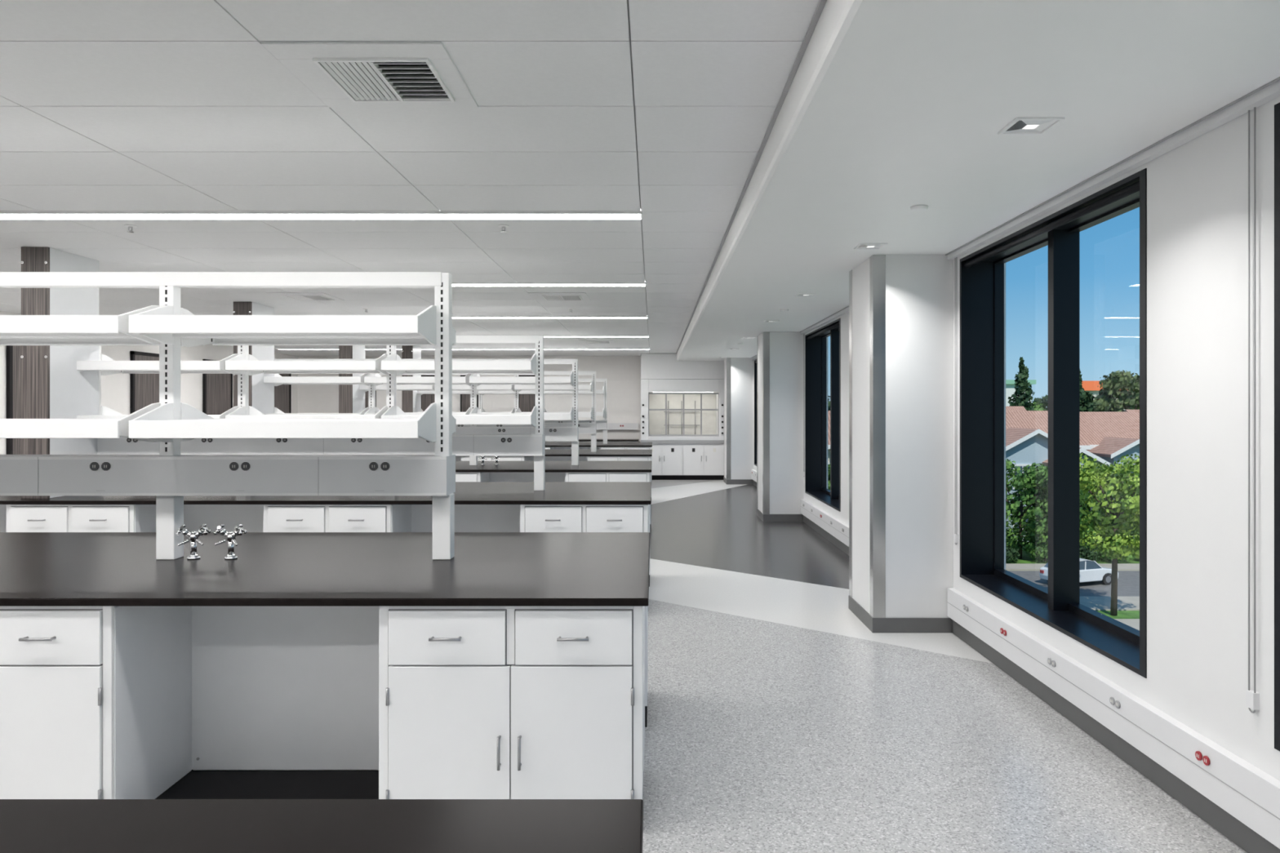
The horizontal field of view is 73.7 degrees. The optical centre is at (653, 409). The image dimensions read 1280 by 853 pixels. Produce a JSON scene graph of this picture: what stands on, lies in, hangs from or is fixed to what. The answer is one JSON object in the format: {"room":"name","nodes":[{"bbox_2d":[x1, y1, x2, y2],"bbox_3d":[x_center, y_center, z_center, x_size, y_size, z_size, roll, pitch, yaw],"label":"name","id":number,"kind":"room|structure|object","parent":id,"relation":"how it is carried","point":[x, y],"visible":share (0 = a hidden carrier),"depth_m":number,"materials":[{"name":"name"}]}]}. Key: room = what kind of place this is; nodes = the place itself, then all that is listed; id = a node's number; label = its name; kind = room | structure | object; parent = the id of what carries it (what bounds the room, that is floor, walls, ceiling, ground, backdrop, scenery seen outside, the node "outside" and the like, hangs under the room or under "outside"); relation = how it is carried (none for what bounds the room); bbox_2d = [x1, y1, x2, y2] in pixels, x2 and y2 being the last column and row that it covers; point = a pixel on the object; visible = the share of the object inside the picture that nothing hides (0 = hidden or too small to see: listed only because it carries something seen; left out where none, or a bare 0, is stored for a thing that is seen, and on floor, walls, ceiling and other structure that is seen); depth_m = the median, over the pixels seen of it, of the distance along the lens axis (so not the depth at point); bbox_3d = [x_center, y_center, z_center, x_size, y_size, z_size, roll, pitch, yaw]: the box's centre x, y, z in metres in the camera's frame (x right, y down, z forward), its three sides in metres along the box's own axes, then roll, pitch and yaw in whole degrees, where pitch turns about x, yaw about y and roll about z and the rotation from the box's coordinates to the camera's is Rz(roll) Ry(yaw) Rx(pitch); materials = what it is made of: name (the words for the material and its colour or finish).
{"room":"laboratory","nodes":[
{"label":"laboratory","id":0,"kind":"room"},
{"bbox_2d":[0,311,297,454],"bbox_3d":[-8.100,0.150,8.100,0.200,3.100,22.600,0,0,0],"label":"wall","id":1,"kind":"structure","parent":0,"point":[115,388],"depth_m":13.03,"materials":[{"name":"paint"}]},
{"bbox_2d":[6,345,13,454],"bbox_3d":[-7.955,0.249,11.050,0.089,2.299,1.000,0,0,0],"label":"door","id":2,"kind":"structure","parent":1,"relation":"in","point":[9,348],"depth_m":10.55,"materials":[{"name":"black metal"}]},
{"bbox_2d":[13,345,21,454],"bbox_3d":[-7.984,0.275,11.050,0.029,2.249,0.900,0,0,0],"label":"leaf","id":3,"kind":"object","parent":2,"relation":"attached to","point":[16,348],"visible":0.02,"depth_m":10.69,"materials":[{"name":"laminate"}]},
{"bbox_2d":[129,351,159,413],"bbox_3d":[-7.955,0.249,13.550,0.089,2.299,1.000,0,0,0],"label":"door","id":4,"kind":"structure","parent":1,"relation":"in","point":[132,353],"depth_m":13.05,"materials":[{"name":"black metal"}]},
{"bbox_2d":[134,354,159,411],"bbox_3d":[-7.984,0.275,13.550,0.029,2.249,0.900,0,0,0],"label":"leaf","id":5,"kind":"object","parent":4,"relation":"attached to","point":[146,385],"visible":0.21,"depth_m":13.40,"materials":[{"name":"laminate"}]},
{"bbox_2d":[202,359,232,413],"bbox_3d":[-7.955,0.249,15.650,0.089,2.299,1.000,0,0,0],"label":"door","id":6,"kind":"structure","parent":1,"relation":"in","point":[204,375],"depth_m":15.16,"materials":[{"name":"black metal"}]},
{"bbox_2d":[206,373,231,414],"bbox_3d":[-7.984,0.275,15.650,0.029,2.249,0.900,0,0,0],"label":"leaf","id":7,"kind":"object","parent":6,"relation":"attached to","point":[218,385],"visible":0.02,"depth_m":15.64,"materials":[{"name":"laminate"}]},
{"bbox_2d":[289,373,291,413],"bbox_3d":[-7.955,0.249,18.250,0.089,2.299,1.000,0,0,0],"label":"door","id":8,"kind":"structure","parent":1,"relation":"in","point":[290,374],"depth_m":18.72,"materials":[{"name":"black metal"}]},
{"bbox_2d":[274,373,289,413],"bbox_3d":[-7.984,0.275,18.250,0.029,2.249,0.900,0,0,0],"label":"leaf","id":9,"kind":"object","parent":8,"relation":"attached to","point":[282,393],"visible":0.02,"depth_m":18.36,"materials":[{"name":"laminate"}]},
{"bbox_2d":[0,0,819,355],"bbox_3d":[-2.840,-1.405,8.100,10.720,0.390,22.600,0,0,0],"label":"ceiling","id":10,"kind":"structure","parent":0,"point":[663,109],"depth_m":3.93,"materials":[{"name":"tile"}]},
{"bbox_2d":[266,292,344,300],"bbox_3d":[-3.697,-1.199,9.100,0.595,0.020,0.590,0,0,0],"label":"air diffuser","id":11,"kind":"object","parent":10,"relation":"in","point":[287,295],"depth_m":8.98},
{"bbox_2d":[0,210,642,219],"bbox_3d":[-3.738,-1.201,5.270,7.344,0.018,0.170,0,0,0],"label":"recessed light","id":12,"kind":"object","parent":10,"relation":"in","point":[4,215],"visible":1,"depth_m":5.23,"materials":[{"name":"white"}]},
{"bbox_2d":[0,213,640,219],"bbox_3d":[-3.737,-1.199,5.270,7.325,0.010,0.150,0,0,0],"label":"diffuser","id":13,"kind":"object","parent":12,"relation":"attached to","point":[2,216],"depth_m":5.28,"materials":[{"name":"white"}]},
{"bbox_2d":[261,42,478,107],"bbox_3d":[-0.993,-1.199,3.100,0.595,0.020,0.590,0,0,0],"label":"air diffuser","id":14,"kind":"object","parent":10,"relation":"in","point":[340,74],"depth_m":3.04,"materials":[{"name":"metal"}]},
{"bbox_2d":[276,348,649,350],"bbox_3d":[-3.738,-1.201,16.870,7.344,0.018,0.170,0,0,0],"label":"recessed light","id":15,"kind":"object","parent":10,"relation":"in","point":[277,348],"visible":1,"depth_m":16.79,"materials":[{"name":"white"}]},
{"bbox_2d":[452,282,646,286],"bbox_3d":[-3.738,-1.201,8.170,7.344,0.018,0.170,0,0,0],"label":"recessed light","id":16,"kind":"object","parent":10,"relation":"in","point":[454,284],"visible":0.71,"depth_m":8.13,"materials":[{"name":"white"}]},
{"bbox_2d":[452,284,644,286],"bbox_3d":[-3.737,-1.199,8.170,7.325,0.010,0.150,0,0,0],"label":"diffuser","id":17,"kind":"object","parent":16,"relation":"attached to","point":[453,285],"depth_m":8.18,"materials":[{"name":"white"}]},
{"bbox_2d":[452,315,648,318],"bbox_3d":[-3.738,-1.201,11.070,7.344,0.018,0.170,0,0,0],"label":"recessed light","id":18,"kind":"object","parent":10,"relation":"in","point":[453,317],"visible":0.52,"depth_m":10.98,"materials":[{"name":"white"}]},
{"bbox_2d":[452,317,647,318],"bbox_3d":[-3.737,-1.199,11.070,7.325,0.010,0.150,0,0,0],"label":"diffuser","id":19,"kind":"object","parent":18,"relation":"attached to","point":[452,317],"depth_m":11.09,"materials":[{"name":"white"}]},
{"bbox_2d":[528,292,590,300],"bbox_3d":[-0.993,-1.199,9.100,0.595,0.020,0.590,0,0,0],"label":"air diffuser","id":20,"kind":"object","parent":10,"relation":"in","point":[536,295],"depth_m":8.98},
{"bbox_2d":[542,335,648,337],"bbox_3d":[-3.738,-1.201,13.970,7.344,0.018,0.170,0,0,0],"label":"recessed light","id":21,"kind":"object","parent":10,"relation":"in","point":[543,335],"visible":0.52,"depth_m":13.88,"materials":[{"name":"white"}]},
{"bbox_2d":[853,243,887,249],"bbox_3d":[1.385,-1.041,5.430,0.170,0.008,0.170,0,0,0],"label":"recessed light","id":22,"kind":"object","parent":10,"relation":"in","point":[861,246],"visible":1,"depth_m":5.43,"materials":[{"name":"metal"}]},
{"bbox_2d":[676,0,1279,360],"bbox_3d":[1.265,-1.222,8.100,1.510,0.355,22.200,0,0,0],"label":"ceiling soffit","id":23,"kind":"structure","parent":10,"relation":"attached to","point":[889,108],"depth_m":3.09,"materials":[{"name":"paint"}]},
{"bbox_2d":[675,0,826,353],"bbox_3d":[0.500,-1.204,8.100,0.017,0.009,22.200,0,0,0],"label":"trim","id":24,"kind":"structure","parent":23,"relation":"attached to","point":[821,3],"depth_m":3.51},
{"bbox_2d":[998,117,1064,134],"bbox_3d":[1.385,-1.041,3.130,0.170,0.008,0.170,0,0,0],"label":"recessed light","id":25,"kind":"object","parent":10,"relation":"in","point":[1019,126],"visible":1,"depth_m":3.12,"materials":[{"name":"metal"}]},
{"bbox_2d":[297,355,640,442],"bbox_3d":[-2.840,0.150,19.300,10.320,3.100,0.200,0,0,0],"label":"wall","id":26,"kind":"structure","parent":0,"point":[622,373],"depth_m":19.20,"materials":[{"name":"paint"}]},
{"bbox_2d":[421,375,434,408],"bbox_3d":[-5.030,-0.290,19.179,0.400,0.980,0.038,0,0,0],"label":"door","id":27,"kind":"structure","parent":26,"relation":"in","point":[421,375],"depth_m":19.17,"materials":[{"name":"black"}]},
{"bbox_2d":[422,394,434,411],"bbox_3d":[-5.030,-0.275,19.184,0.340,0.950,0.028,0,0,0],"label":"leaf","id":28,"kind":"object","parent":27,"relation":"attached to","point":[427,399],"visible":0.21,"depth_m":19.17,"materials":[{"name":"laminate"}]},
{"bbox_2d":[460,375,478,412],"bbox_3d":[-4.130,-0.290,19.179,0.400,0.980,0.038,0,0,0],"label":"door","id":29,"kind":"structure","parent":26,"relation":"in","point":[460,375],"depth_m":19.16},
{"bbox_2d":[462,394,470,412],"bbox_3d":[-4.130,-0.275,19.184,0.340,0.950,0.028,0,0,0],"label":"leaf","id":30,"kind":"object","parent":29,"relation":"attached to","point":[465,397],"visible":0.29,"depth_m":19.17,"materials":[{"name":"laminate"}]},
{"bbox_2d":[519,375,535,405],"bbox_3d":[-2.830,-0.290,19.179,0.400,0.980,0.038,0,0,0],"label":"door","id":31,"kind":"structure","parent":26,"relation":"in","point":[519,375],"depth_m":19.16,"materials":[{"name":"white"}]},
{"bbox_2d":[519,394,534,412],"bbox_3d":[-2.830,-0.275,19.184,0.340,0.950,0.028,0,0,0],"label":"leaf","id":32,"kind":"object","parent":31,"relation":"attached to","point":[526,402],"visible":0.29,"depth_m":19.17,"materials":[{"name":"laminate"}]},
{"bbox_2d":[642,480,1247,852],"bbox_3d":[-2.840,1.600,8.100,10.320,0.200,22.200,0,0,0],"label":"floor","id":33,"kind":"structure","parent":0,"point":[779,722],"depth_m":3.97,"materials":[{"name":"tile"}]},
{"bbox_2d":[0,799,643,852],"bbox_3d":[-3.296,1.079,0.642,6.561,0.841,1.645,0,0,0],"label":"lab bench","id":34,"kind":"object","parent":33,"relation":"on","point":[26,825],"visible":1,"depth_m":1.35,"materials":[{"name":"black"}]},
{"bbox_2d":[0,532,649,799],"bbox_3d":[-3.296,1.079,3.785,6.561,0.841,1.645,0,0,0],"label":"lab bench","id":35,"kind":"object","parent":33,"relation":"on","point":[299,665],"visible":0.89,"depth_m":3.10,"materials":[{"name":"white metal"}]},
{"bbox_2d":[175,524,211,559],"bbox_3d":[-2.029,0.582,3.762,0.140,0.153,0.068,0,0,-9],"label":"turret","id":36,"kind":"object","parent":35,"relation":"on","point":[193,535],"visible":1,"depth_m":3.76,"materials":[{"name":"silver metal"}]},
{"bbox_2d":[0,271,456,559],"bbox_3d":[-2.749,0.026,3.785,3.719,1.266,0.670,0,0,0],"label":"shelving rack","id":37,"kind":"object","parent":35,"relation":"on","point":[169,475],"visible":1,"depth_m":3.70,"materials":[{"name":"metal"}]},
{"bbox_2d":[213,524,247,559],"bbox_3d":[-1.866,0.582,3.762,0.140,0.153,0.068,0,0,6],"label":"turret","id":38,"kind":"object","parent":35,"relation":"on","point":[230,535],"visible":1,"depth_m":3.76,"materials":[{"name":"silver metal"}]},
{"bbox_2d":[0,532,649,606],"bbox_3d":[-3.296,0.673,3.785,6.560,0.028,1.610,0,0,0],"label":"countertop","id":39,"kind":"structure","parent":35,"relation":"on","point":[37,569],"depth_m":3.49,"materials":[{"name":"stone"}]},
{"bbox_2d":[0,481,651,586],"bbox_3d":[-3.296,1.079,6.985,6.561,0.841,1.645,0,0,0],"label":"lab bench","id":40,"kind":"object","parent":33,"relation":"on","point":[479,506],"visible":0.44,"depth_m":6.21,"materials":[{"name":"white metal"}]},
{"bbox_2d":[49,247,98,497],"bbox_3d":[-4.590,-0.275,6.635,0.192,1.866,0.570,0,0,0],"label":"column","id":41,"kind":"structure","parent":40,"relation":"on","point":[73,392],"depth_m":6.59,"materials":[{"name":"paint"}]},
{"bbox_2d":[21,247,49,498],"bbox_3d":[-4.590,-0.275,6.340,0.200,1.866,0.020,0,0,0],"label":"front laminate","id":42,"kind":"object","parent":41,"relation":"attached to","point":[35,368],"visible":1,"depth_m":6.33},
{"bbox_2d":[76,335,545,490],"bbox_3d":[-2.749,0.026,6.985,3.719,1.266,0.670,0,0,0],"label":"shelving rack","id":43,"kind":"object","parent":40,"relation":"on","point":[242,364],"visible":0.7,"depth_m":6.90,"materials":[{"name":"metal"}]},
{"bbox_2d":[0,481,651,504],"bbox_3d":[-3.296,0.673,6.985,6.560,0.028,1.610,0,0,0],"label":"countertop","id":44,"kind":"structure","parent":40,"relation":"on","point":[466,492],"depth_m":6.41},
{"bbox_2d":[455,461,651,532],"bbox_3d":[-3.296,1.079,10.185,6.561,0.841,1.645,0,0,0],"label":"lab bench","id":45,"kind":"object","parent":33,"relation":"on","point":[506,471],"visible":0.12,"depth_m":9.63,"materials":[{"name":"white metal"}]},
{"bbox_2d":[252,302,274,413],"bbox_3d":[-4.590,-0.275,9.835,0.192,1.866,0.570,0,0,0],"label":"cladding","id":46,"kind":"object","parent":45,"relation":"on","point":[263,393],"visible":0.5,"depth_m":9.83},
{"bbox_2d":[233,302,252,406],"bbox_3d":[-4.590,-0.275,9.540,0.200,1.866,0.020,0,0,0],"label":"front laminate","id":47,"kind":"object","parent":46,"relation":"attached to","point":[240,308],"visible":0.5,"depth_m":9.53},
{"bbox_2d":[263,359,578,465],"bbox_3d":[-2.749,0.026,10.185,3.719,1.266,0.670,0,0,0],"label":"shelving rack","id":48,"kind":"object","parent":45,"relation":"on","point":[371,380],"visible":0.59,"depth_m":10.10,"materials":[{"name":"metal"}]},
{"bbox_2d":[455,461,651,472],"bbox_3d":[-3.296,0.673,10.185,6.560,0.028,1.610,0,0,0],"label":"countertop","id":49,"kind":"structure","parent":45,"relation":"on","point":[460,466],"depth_m":9.77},
{"bbox_2d":[455,449,652,503],"bbox_3d":[-3.296,1.079,13.385,6.561,0.841,1.645,0,0,0],"label":"lab bench","id":50,"kind":"object","parent":33,"relation":"on","point":[550,455],"visible":0.09,"depth_m":12.64,"materials":[{"name":"white metal"}]},
{"bbox_2d":[352,345,364,413],"bbox_3d":[-4.590,-0.275,13.035,0.192,1.866,0.570,0,0,0],"label":"cladding","id":51,"kind":"object","parent":50,"relation":"on","point":[358,351],"visible":0.21,"depth_m":12.99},
{"bbox_2d":[338,345,352,413],"bbox_3d":[-4.590,-0.275,12.740,0.200,1.866,0.020,0,0,0],"label":"front laminate","id":52,"kind":"object","parent":51,"relation":"attached to","point":[345,352],"visible":0.29,"depth_m":12.73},
{"bbox_2d":[359,370,596,452],"bbox_3d":[-2.749,0.026,13.385,3.719,1.266,0.670,0,0,0],"label":"shelving rack","id":53,"kind":"object","parent":50,"relation":"on","point":[584,428],"visible":0.33,"depth_m":13.30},
{"bbox_2d":[544,449,652,456],"bbox_3d":[-3.296,0.673,13.385,6.560,0.028,1.610,0,0,0],"label":"countertop","id":54,"kind":"structure","parent":50,"relation":"on","point":[548,452],"depth_m":12.87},
{"bbox_2d":[545,422,639,442],"bbox_3d":[-4.110,0.900,18.872,7.580,1.200,0.645,0,0,0],"label":"bench","id":55,"kind":"object","parent":33,"relation":"on","point":[611,426],"visible":0.06,"depth_m":19.12,"materials":[{"name":"white metal"}]},
{"bbox_2d":[578,439,639,441],"bbox_3d":[-4.110,0.673,18.865,7.580,0.028,0.630,0,0,0],"label":"countertop","id":56,"kind":"structure","parent":55,"relation":"on","point":[580,440],"depth_m":18.55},
{"bbox_2d":[545,442,652,449],"bbox_3d":[-3.296,1.079,16.585,6.561,0.841,1.645,0,0,0],"label":"lab bench","id":57,"kind":"object","parent":33,"relation":"on","point":[548,446],"visible":0.09,"depth_m":16.10,"materials":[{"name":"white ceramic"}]},
{"bbox_2d":[413,345,421,412],"bbox_3d":[-4.590,-0.275,16.235,0.192,1.866,0.570,0,0,0],"label":"cladding","id":58,"kind":"object","parent":57,"relation":"on","point":[416,350],"visible":0.29,"depth_m":16.22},
{"bbox_2d":[401,345,413,412],"bbox_3d":[-4.590,-0.275,15.940,0.200,1.866,0.020,0,0,0],"label":"front laminate","id":59,"kind":"object","parent":58,"relation":"attached to","point":[406,395],"visible":0.29,"depth_m":15.93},
{"bbox_2d":[417,378,607,444],"bbox_3d":[-2.749,0.026,16.585,3.719,1.266,0.670,0,0,0],"label":"shelving rack","id":60,"kind":"object","parent":57,"relation":"on","point":[600,424],"visible":0.3,"depth_m":16.50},
{"bbox_2d":[545,442,652,446],"bbox_3d":[-3.296,0.673,16.585,6.560,0.028,1.610,0,0,0],"label":"countertop","id":61,"kind":"structure","parent":57,"relation":"on","point":[547,444],"depth_m":16.21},
{"bbox_2d":[640,353,724,479],"bbox_3d":[0.635,0.148,18.634,1.790,2.704,0.931,0,0,0],"label":"fume hood","id":62,"kind":"object","parent":33,"relation":"on","point":[682,402],"visible":0.93,"depth_m":18.22,"materials":[{"name":"white metal"}]},
{"bbox_2d":[640,440,724,443],"bbox_3d":[0.635,0.684,18.635,1.790,0.069,0.930,0,0,0],"label":"countertop","id":63,"kind":"structure","parent":62,"relation":"on","point":[642,441],"depth_m":18.17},
{"bbox_2d":[723,357,753,484],"bbox_3d":[1.747,0.228,17.485,0.544,2.544,0.706,0,0,0],"label":"wall pier","id":64,"kind":"object","parent":33,"relation":"on","point":[738,371],"visible":0.97,"depth_m":17.14,"materials":[{"name":"white paint"}]},
{"bbox_2d":[756,332,803,521],"bbox_3d":[1.747,0.228,11.785,0.544,2.544,0.706,0,0,0],"label":"wall pier","id":65,"kind":"object","parent":33,"relation":"on","point":[780,355],"visible":0.97,"depth_m":11.44,"materials":[{"name":"white paint"}]},
{"bbox_2d":[848,254,953,632],"bbox_3d":[1.747,0.228,6.085,0.544,2.544,0.706,0,0,0],"label":"wall pier","id":66,"kind":"object","parent":33,"relation":"on","point":[901,306],"visible":0.97,"depth_m":5.74,"materials":[{"name":"white paint"}]},
{"bbox_2d":[753,96,1279,780],"bbox_3d":[2.170,0.050,8.100,0.300,2.900,22.200,0,0,0],"label":"wall","id":67,"kind":"structure","parent":0,"point":[1197,190],"depth_m":3.12,"materials":[{"name":"white paint"}]},
{"bbox_2d":[754,359,756,466],"bbox_3d":[2.153,0.055,15.950,0.274,2.088,2.118,0,0,0],"label":"frame","id":68,"kind":"object","parent":67,"relation":"attached to","point":[755,360],"visible":0.08,"depth_m":16.98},
{"bbox_2d":[803,333,804,476],"bbox_3d":[2.010,-0.056,11.350,0.020,1.906,0.036,0,0,0],"label":"shade cord","id":69,"kind":"object","parent":67,"relation":"attached to","point":[803,334],"visible":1,"depth_m":11.36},
{"bbox_2d":[804,318,840,511],"bbox_3d":[2.153,0.055,10.250,0.274,2.088,2.118,0,0,0],"label":"frame","id":70,"kind":"object","parent":67,"relation":"attached to","point":[815,347],"visible":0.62,"depth_m":11.28,"materials":[{"name":"metal"}]},
{"bbox_2d":[806,322,839,339],"bbox_3d":[2.050,-0.945,10.258,0.040,0.040,2.025,0,0,0],"label":"frame rail","id":71,"kind":"object","parent":67,"relation":"in","point":[836,325],"depth_m":10.17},
{"bbox_2d":[800,498,848,546],"bbox_3d":[1.993,1.290,8.935,0.052,0.190,4.980,0,0,0],"label":"cable raceway","id":72,"kind":"object","parent":67,"relation":"attached to","point":[834,526],"visible":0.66,"depth_m":9.71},
{"bbox_2d":[953,257,958,545],"bbox_3d":[2.010,-0.056,5.655,0.020,1.906,0.036,0,0,0],"label":"shade cord","id":73,"kind":"object","parent":67,"relation":"attached to","point":[955,535],"visible":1,"depth_m":5.64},
{"bbox_2d":[751,76,1279,359],"bbox_3d":[1.992,-1.027,8.100,0.054,0.034,22.200,0,0,0],"label":"trim","id":74,"kind":"structure","parent":67,"relation":"attached to","point":[1269,91],"depth_m":3.53,"materials":[{"name":"metal"}]},
{"bbox_2d":[753,480,1279,852],"bbox_3d":[2.016,1.450,8.100,0.008,0.100,22.200,0,0,0],"label":"baseboard","id":75,"kind":"structure","parent":67,"relation":"attached to","point":[1236,831],"depth_m":3.63,"materials":[{"name":"grey plastic"}]},
{"bbox_2d":[964,180,1139,267],"bbox_3d":[2.050,-0.945,4.558,0.040,0.040,2.025,0,0,0],"label":"frame rail","id":76,"kind":"object","parent":67,"relation":"in","point":[1133,188],"depth_m":4.25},
{"bbox_2d":[960,168,1146,678],"bbox_3d":[2.153,0.055,4.550,0.274,2.088,2.118,0,0,0],"label":"frame","id":77,"kind":"object","parent":67,"relation":"attached to","point":[1058,606],"visible":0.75,"depth_m":4.58,"materials":[{"name":"metal"}]},
{"bbox_2d":[946,587,1279,848],"bbox_3d":[1.993,1.290,1.367,0.052,0.190,8.715,0,0,0],"label":"cable raceway","id":78,"kind":"object","parent":67,"relation":"attached to","point":[1243,790],"visible":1,"depth_m":3.44,"materials":[{"name":"plastic"}]},
{"bbox_2d":[1245,106,1259,713],"bbox_3d":[2.010,0.004,2.860,0.020,2.026,0.036,0,0,0],"label":"shade cord","id":79,"kind":"object","parent":67,"relation":"attached to","point":[1252,697],"visible":1,"depth_m":2.85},
{"bbox_2d":[1274,102,1279,751],"bbox_3d":[2.153,0.055,1.785,0.274,2.088,1.968,0,0,0],"label":"frame","id":80,"kind":"object","parent":67,"relation":"attached to","point":[1277,107],"visible":1,"depth_m":2.75,"materials":[{"name":"metal"}]},
{"label":"outside","id":81,"kind":"structure","parent":0,"visible":0},
{"bbox_2d":[1005,537,1139,618],"bbox_3d":[175.000,10.460,270.000,450.000,0.480,660.000,0,0,0],"label":"ground","id":82,"kind":"structure","parent":81,"point":[1025,558],"depth_m":56.97,"materials":[{"name":"green plant"}]},
{"bbox_2d":[1005,546,1020,563],"bbox_3d":[23.611,9.700,57.224,1.945,1.063,1.956,0,0,0],"label":"shrub","id":83,"kind":"object","parent":82,"relation":"on","point":[1011,554],"visible":0.46,"depth_m":56.59,"materials":[{"name":"green plant"}]},
{"bbox_2d":[1005,379,1035,406],"bbox_3d":[65.000,2.300,165.000,13.200,15.800,11.200,0,0,0],"label":"building","id":84,"kind":"structure","parent":82,"relation":"on","point":[1010,385],"depth_m":160.00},
{"bbox_2d":[1007,356,1035,410],"bbox_3d":[48.539,1.618,112.001,4.508,17.164,4.325,0,0,0],"label":"cypress tree","id":85,"kind":"object","parent":82,"relation":"on","point":[1023,392],"visible":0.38,"depth_m":111.53,"materials":[{"name":"green plant"}]},
{"bbox_2d":[1005,458,1048,558],"bbox_3d":[24.980,6.700,58.842,5.904,7.008,6.443,0,0,6],"label":"broadleaf tree","id":86,"kind":"object","parent":82,"relation":"on","point":[1037,476],"visible":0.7,"depth_m":57.37,"materials":[{"name":"green plant"}]},
{"bbox_2d":[1025,542,1048,563],"bbox_3d":[26.439,9.609,57.391,2.389,1.319,2.425,0,0,0],"label":"shrub","id":87,"kind":"object","parent":82,"relation":"on","point":[1042,554],"visible":0.59,"depth_m":57.06,"materials":[{"name":"green plant"}]},
{"bbox_2d":[1005,433,1100,543],"bbox_3d":[29.800,5.325,71.400,9.600,9.750,13.200,0,0,0],"label":"wall","id":88,"kind":"structure","parent":82,"relation":"on","point":[1034,449],"depth_m":66.00,"materials":[{"name":"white paint"}]},
{"bbox_2d":[1005,410,1102,466],"bbox_3d":[29.800,2.175,71.400,10.600,4.190,14.200,0,0,0],"label":"roof","id":89,"kind":"structure","parent":88,"relation":"on","point":[1019,424],"depth_m":71.36,"materials":[{"name":"tile"}]},
{"bbox_2d":[1005,429,1111,531],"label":"roof trim","id":90,"kind":"structure","parent":89,"relation":"attached to","point":[1084,448],"depth_m":65.42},
{"bbox_2d":[1019,483,1102,549],"bbox_3d":[28.356,7.482,59.147,5.773,5.532,5.307,0,0,-33],"label":"broadleaf tree","id":91,"kind":"object","parent":82,"relation":"on","point":[1045,505],"visible":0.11,"depth_m":58.29,"materials":[{"name":"green plant"}]},
{"bbox_2d":[1005,563,1139,570],"bbox_3d":[65.000,10.160,55.050,170.000,0.120,1.900,0,0,0],"label":"sidewalk","id":92,"kind":"structure","parent":82,"relation":"on","point":[1009,566],"depth_m":54.82,"materials":[{"name":"concrete"}]},
{"bbox_2d":[1008,570,1139,596],"bbox_3d":[65.000,10.210,50.250,170.000,0.020,7.500,0,0,0],"label":"street","id":93,"kind":"structure","parent":82,"relation":"on","point":[1128,581],"depth_m":49.70,"materials":[{"name":"asphalt"}]},
{"bbox_2d":[1039,558,1118,585],"bbox_3d":[24.959,9.417,50.003,4.320,1.556,1.760,0,0,-20],"label":"car","id":94,"kind":"object","parent":93,"relation":"on","point":[1090,571],"visible":0.56,"depth_m":49.37,"materials":[{"name":"white paint"}]},
{"bbox_2d":[1079,546,1099,561],"bbox_3d":[28.965,9.712,57.304,1.957,1.092,1.964,0,0,0],"label":"shrub","id":95,"kind":"object","parent":82,"relation":"on","point":[1085,553],"visible":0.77,"depth_m":56.74,"materials":[{"name":"green plant"}]},
{"bbox_2d":[1079,391,1112,411],"bbox_3d":[60.656,3.745,119.818,7.143,12.913,6.486,0,0,0],"label":"broadleaf tree","id":96,"kind":"object","parent":82,"relation":"on","point":[1086,398],"visible":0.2,"depth_m":118.20,"materials":[{"name":"green plant"}]},
{"bbox_2d":[1081,381,1135,409],"bbox_3d":[85.500,2.300,164.700,12.200,15.800,10.600,0,0,0],"label":"building","id":97,"kind":"structure","parent":82,"relation":"on","point":[1092,387],"depth_m":161.21,"materials":[{"name":"orange paint"}]},
{"bbox_2d":[1079,596,1139,610],"bbox_3d":[65.000,10.185,44.900,170.000,0.070,3.000,0,0,0],"label":"sidewalk","id":98,"kind":"structure","parent":82,"relation":"on","point":[1096,603],"depth_m":44.84,"materials":[{"name":"concrete"}]},
{"bbox_2d":[1079,453,1139,615],"bbox_3d":[22.973,6.151,42.432,4.834,8.104,5.076,0,0,7],"label":"broadleaf tree","id":99,"kind":"object","parent":82,"relation":"on","point":[1109,540],"visible":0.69,"depth_m":41.87,"materials":[{"name":"green plant"}]},
{"bbox_2d":[1079,462,1139,555],"bbox_3d":[31.403,6.952,59.948,6.603,6.505,5.413,0,0,0],"label":"broadleaf tree","id":100,"kind":"object","parent":82,"relation":"on","point":[1132,532],"visible":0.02,"depth_m":58.68,"materials":[{"name":"green plant"}]},
{"bbox_2d":[1091,369,1139,411],"bbox_3d":[65.145,2.377,118.305,10.542,15.650,10.262,0,0,0],"label":"broadleaf tree","id":101,"kind":"object","parent":82,"relation":"on","point":[1117,384],"visible":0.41,"depth_m":116.69,"materials":[{"name":"green plant"}]},
{"bbox_2d":[1096,545,1134,563],"bbox_3d":[30.999,9.526,57.402,2.593,1.388,2.533,0,0,0],"label":"shrub","id":102,"kind":"object","parent":82,"relation":"on","point":[1102,556],"visible":0.13,"depth_m":56.87,"materials":[{"name":"green plant"}]},
{"bbox_2d":[1098,443,1139,537],"bbox_3d":[42.100,5.375,75.000,10.800,9.650,14.000,0,0,0],"label":"wall","id":103,"kind":"structure","parent":82,"relation":"on","point":[1135,450],"depth_m":68.00,"materials":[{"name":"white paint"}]},
{"bbox_2d":[1079,411,1139,457],"bbox_3d":[42.100,2.175,75.000,11.800,3.990,15.000,0,0,0],"label":"roof","id":104,"kind":"structure","parent":103,"relation":"on","point":[1113,431],"depth_m":73.90,"materials":[{"name":"tile"}]},
{"bbox_2d":[1089,439,1139,473],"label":"roof trim","id":105,"kind":"structure","parent":104,"relation":"attached to","point":[1135,443],"depth_m":67.42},
{"bbox_2d":[1114,618,1139,630],"bbox_3d":[65.000,10.185,37.700,170.000,0.070,7.400,0,0,0],"label":"sidewalk","id":106,"kind":"structure","parent":82,"relation":"on","point":[1134,623],"depth_m":40.72,"materials":[{"name":"concrete"}]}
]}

